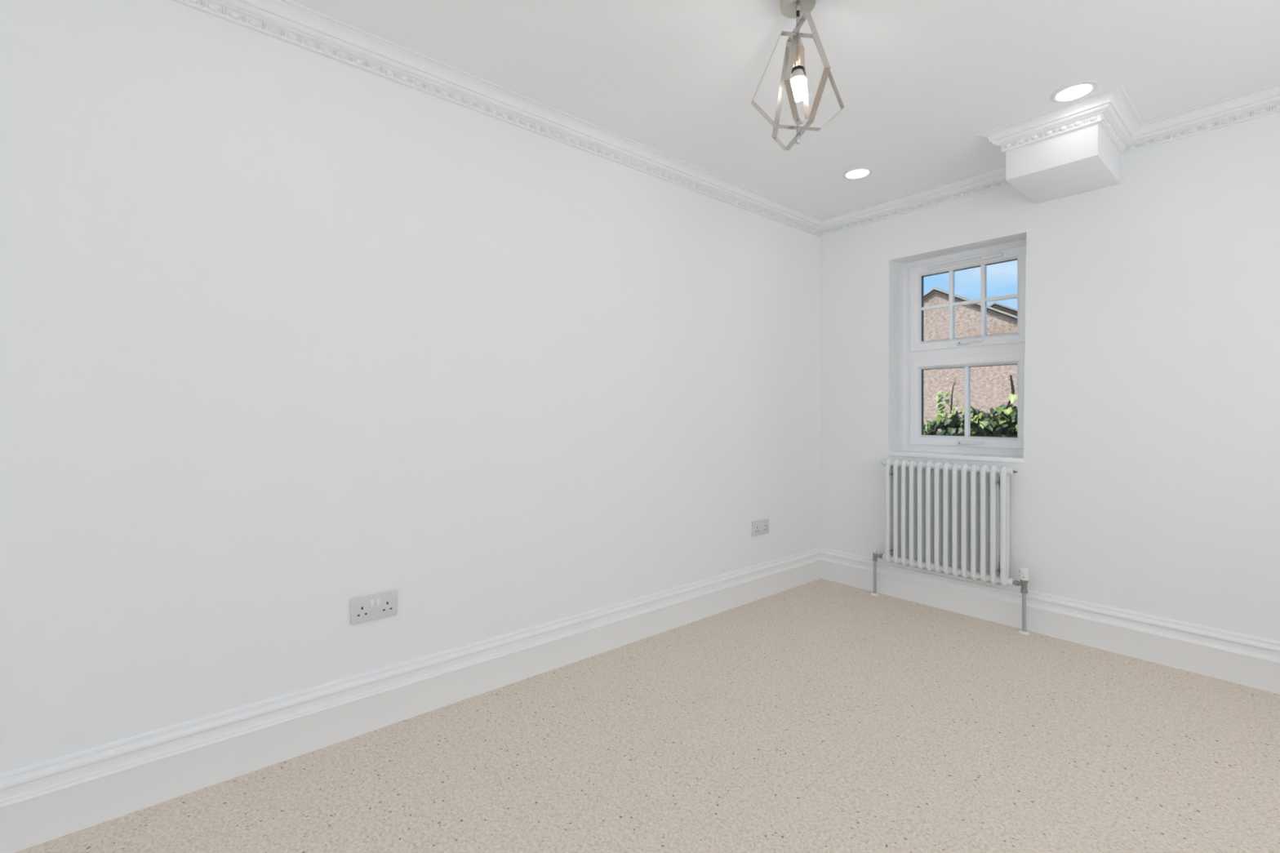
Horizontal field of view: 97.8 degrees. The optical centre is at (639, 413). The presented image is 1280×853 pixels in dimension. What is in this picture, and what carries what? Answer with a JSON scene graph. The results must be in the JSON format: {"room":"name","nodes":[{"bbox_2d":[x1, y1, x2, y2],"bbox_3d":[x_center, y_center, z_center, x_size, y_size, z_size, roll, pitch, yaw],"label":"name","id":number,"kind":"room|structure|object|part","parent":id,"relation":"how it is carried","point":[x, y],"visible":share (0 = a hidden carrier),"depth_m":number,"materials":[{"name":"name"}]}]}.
{"room":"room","nodes":[
{"label":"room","id":0,"kind":"room"},
{"bbox_2d":[0,0,819,772],"bbox_3d":[-1.465,-0.084,1.603,7.220,2.283,0.300,0,0,-40],"label":"wall","id":1,"kind":"structure","parent":0,"point":[290,334],"depth_m":1.78,"materials":[{"name":"white paint"}]},
{"bbox_2d":[350,590,397,624],"bbox_3d":[-0.892,0.650,1.879,0.147,0.086,0.016,0,0,-40],"label":"wall socket","id":2,"kind":"object","parent":1,"relation":"attached to","point":[381,605],"visible":1,"depth_m":1.87,"materials":[{"name":"white plastic"}]},
{"bbox_2d":[370,599,373,606],"bbox_3d":[-0.896,0.632,1.869,0.011,0.023,0.005,0,0,-40],"label":"rocker switch","id":3,"kind":"object","parent":2,"relation":"attached to","point":[371,600],"depth_m":1.87,"materials":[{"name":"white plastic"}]},
{"bbox_2d":[376,598,379,605],"bbox_3d":[-0.882,0.632,1.881,0.011,0.023,0.005,0,0,-40],"label":"rocker switch","id":4,"kind":"object","parent":2,"relation":"attached to","point":[377,599],"depth_m":1.88,"materials":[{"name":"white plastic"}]},
{"bbox_2d":[0,546,821,852],"bbox_3d":[-1.362,0.961,1.480,6.620,0.195,0.020,0,0,-40],"label":"baseboard","id":5,"kind":"structure","parent":1,"relation":"attached to","point":[42,802],"depth_m":1.77,"materials":[{"name":"white wood"}]},
{"bbox_2d":[171,0,824,236],"bbox_3d":[-1.341,-1.185,1.456,6.620,0.080,0.085,0,0,-40],"label":"crown molding","id":6,"kind":"structure","parent":1,"relation":"attached to","point":[288,21],"depth_m":2.06,"materials":[{"name":"white paint"}]},
{"bbox_2d":[751,518,768,536],"bbox_3d":[0.696,0.654,3.213,0.147,0.086,0.016,0,0,-40],"label":"wall socket","id":7,"kind":"object","parent":1,"relation":"attached to","point":[759,527],"visible":1,"depth_m":3.20,"materials":[{"name":"white plastic"}]},
{"bbox_2d":[14,578,1279,852],"bbox_3d":[-0.436,1.118,0.378,7.220,0.120,3.500,0,0,-40],"label":"floor","id":8,"kind":"structure","parent":0,"point":[820,715],"depth_m":1.69,"materials":[{"name":"beige carpet"}]},
{"bbox_2d":[289,0,1279,217],"bbox_3d":[-0.436,-1.350,0.378,7.220,0.250,3.500,0,0,-40],"label":"ceiling","id":9,"kind":"structure","parent":0,"point":[917,82],"depth_m":1.95,"materials":[{"name":"white paint"}]},
{"bbox_2d":[751,0,844,150],"bbox_3d":[0.464,-1.009,1.640,0.235,0.432,0.307,0,0,-45],"label":"pendant lamp","id":10,"kind":"object","parent":9,"relation":"hanging from","point":[796,87],"visible":1,"depth_m":1.63,"materials":[{"name":"silver metal"}]},
{"bbox_3d":[0.464,-0.833,1.640,0.008,0.066,0.008,0,0,-40],"label":"stem","id":11,"kind":"part","parent":10,"relation":"part of","materials":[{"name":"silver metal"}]},
{"bbox_3d":[0.464,-1.123,1.640,0.010,0.080,0.010,0,0,-40],"label":"stem","id":12,"kind":"part","parent":10,"relation":"part of","materials":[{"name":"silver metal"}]},
{"bbox_3d":[0.464,-0.995,1.640,0.047,0.031,0.047,0,0,-40],"label":"bulb","id":13,"kind":"part","parent":10,"relation":"part of","materials":[{"name":"beige"}]},
{"bbox_3d":[0.464,-0.950,1.640,0.052,0.059,0.052,0,0,-40],"label":"globe","id":14,"kind":"part","parent":10,"relation":"part of","materials":[{"name":"white glass"}]},
{"bbox_2d":[842,166,872,179],"bbox_3d":[1.107,-1.224,2.844,0.146,0.009,0.146,0,0,-40],"label":"recessed light","id":15,"kind":"object","parent":9,"relation":"in","point":[855,173],"visible":1,"depth_m":2.84,"materials":[{"name":"white plastic"}]},
{"bbox_2d":[1049,80,1098,102],"bbox_3d":[1.650,-1.224,2.125,0.146,0.009,0.146,0,0,-40],"label":"recessed light","id":16,"kind":"object","parent":9,"relation":"in","point":[1079,90],"visible":1,"depth_m":2.12,"materials":[{"name":"white plastic"}]},
{"bbox_2d":[819,111,1279,641],"bbox_3d":[2.213,-0.084,2.605,0.300,2.283,2.900,0,0,-40],"label":"wall","id":17,"kind":"structure","parent":0,"point":[1148,480],"depth_m":2.46,"materials":[{"name":"white paint"}]},
{"bbox_2d":[820,164,1011,236],"bbox_3d":[1.512,-1.185,3.139,0.085,0.080,1.180,0,0,-40],"label":"crown molding","id":18,"kind":"structure","parent":17,"relation":"attached to","point":[994,178],"depth_m":3.10,"materials":[{"name":"white paint"}]},
{"bbox_2d":[870,458,1030,635],"bbox_3d":[1.624,0.657,2.989,0.104,0.802,0.792,0,0,-40],"label":"radiator","id":19,"kind":"object","parent":17,"relation":"attached to","point":[927,504],"visible":1,"depth_m":2.93,"materials":[{"name":"white metal"}]},
{"bbox_2d":[888,239,1026,463],"bbox_3d":[1.772,-0.337,3.084,0.254,1.166,0.702,0,0,-40],"label":"window","id":20,"kind":"structure","parent":17,"relation":"in","point":[984,349],"depth_m":3.13,"materials":[{"name":"white plastic"}]},
{"bbox_3d":[1.752,0.234,3.069,0.204,0.024,0.695,0,0,-40],"label":"sill","id":21,"kind":"part","parent":20,"relation":"part of","materials":[{"name":"white wood"}]},
{"bbox_2d":[927,252,1002,270],"bbox_3d":[1.804,-0.849,3.120,0.018,0.022,0.385,0,0,-40],"label":"vent","id":22,"kind":"object","parent":20,"relation":"attached to","point":[985,258],"depth_m":3.11,"materials":[{"name":"white plastic"}]},
{"bbox_3d":[1.835,-0.069,3.138,0.055,0.506,0.610,0,0,-40],"label":"sash","id":23,"kind":"part","parent":20,"relation":"part of","materials":[{"name":"white plastic"}]},
{"bbox_3d":[1.835,-0.625,3.138,0.055,0.506,0.610,0,0,-40],"label":"sash","id":24,"kind":"part","parent":20,"relation":"part of","materials":[{"name":"white plastic"}]},
{"bbox_3d":[1.819,-0.395,3.074,0.039,0.021,0.123,0,0,-40],"label":"handle","id":25,"kind":"part","parent":20,"relation":"part of","materials":[{"name":"white plastic"}]},
{"bbox_3d":[1.819,0.161,3.074,0.039,0.021,0.123,0,0,-40],"label":"handle","id":26,"kind":"part","parent":20,"relation":"part of","materials":[{"name":"white plastic"}]},
{"bbox_2d":[820,546,1279,694],"bbox_3d":[2.090,0.961,2.502,0.020,0.195,2.900,0,0,-40],"label":"baseboard","id":27,"kind":"structure","parent":17,"relation":"attached to","point":[1248,660],"depth_m":2.56,"materials":[{"name":"white wood"}]},
{"bbox_2d":[1121,82,1279,155],"bbox_3d":[2.547,-1.185,1.908,0.085,0.080,1.403,0,0,-40],"label":"crown molding","id":28,"kind":"structure","parent":17,"relation":"attached to","point":[1265,100],"depth_m":2.24,"materials":[{"name":"white paint"}]},
{"bbox_2d":[1005,122,1120,204],"bbox_3d":[1.863,-1.122,2.456,0.427,0.206,0.317,0,0,-40],"label":"bulkhead","id":29,"kind":"structure","parent":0,"point":[1084,159],"depth_m":2.37,"materials":[{"name":"white paint"}]},
{"bbox_2d":[977,135,1005,159],"bbox_3d":[1.701,-1.185,2.583,0.512,0.080,0.085,0,0,-40],"label":"crown molding","id":30,"kind":"structure","parent":29,"relation":"attached to","point":[997,148],"depth_m":2.51,"materials":[{"name":"white paint"}]},
{"bbox_2d":[977,84,1121,151],"bbox_3d":[1.667,-1.185,2.292,0.085,0.080,0.487,0,0,-40],"label":"crown molding","id":31,"kind":"structure","parent":29,"relation":"attached to","point":[1086,111],"depth_m":2.28,"materials":[{"name":"white paint"}]},
{"bbox_2d":[1097,84,1142,155],"bbox_3d":[1.960,-1.185,2.275,0.512,0.080,0.085,0,0,-40],"label":"crown molding","id":32,"kind":"structure","parent":29,"relation":"attached to","point":[1120,120],"depth_m":2.26,"materials":[{"name":"white paint"}]},
{"label":"outside","id":33,"kind":"structure","parent":0,"visible":0},
{"bbox_3d":[17.278,1.408,17.163,41.460,0.300,60.000,0,0,-40],"label":"ground","id":34,"kind":"structure","parent":33,"visible":0},
{"bbox_2d":[924,377,977,435],"bbox_3d":[2.413,0.493,4.545,0.668,1.532,0.643,0,0,-40],"label":"leafy shrub","id":35,"kind":"object","parent":34,"relation":"on","point":[950,425],"visible":0.24,"depth_m":4.30,"materials":[{"name":"green plant"}]},
{"bbox_2d":[924,287,1017,426],"bbox_3d":[7.469,-0.772,13.171,2.525,4.060,9.100,0,0,-40],"label":"house","id":36,"kind":"structure","parent":34,"relation":"on","point":[990,386],"depth_m":11.96,"materials":[{"name":"brown brick"}]},
{"bbox_2d":[957,374,1017,437],"bbox_3d":[2.779,0.491,4.124,0.701,1.537,0.681,0,0,-40],"label":"leafy shrub","id":37,"kind":"object","parent":34,"relation":"on","point":[1004,424],"visible":0.3,"depth_m":4.04,"materials":[{"name":"green plant"}]},
{"bbox_2d":[988,302,1017,315],"bbox_3d":[12.099,-0.799,16.833,7.925,4.115,9.100,0,0,-40],"label":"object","id":38,"kind":"structure","parent":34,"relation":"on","point":[1001,307],"depth_m":14.13,"materials":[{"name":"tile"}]}
]}

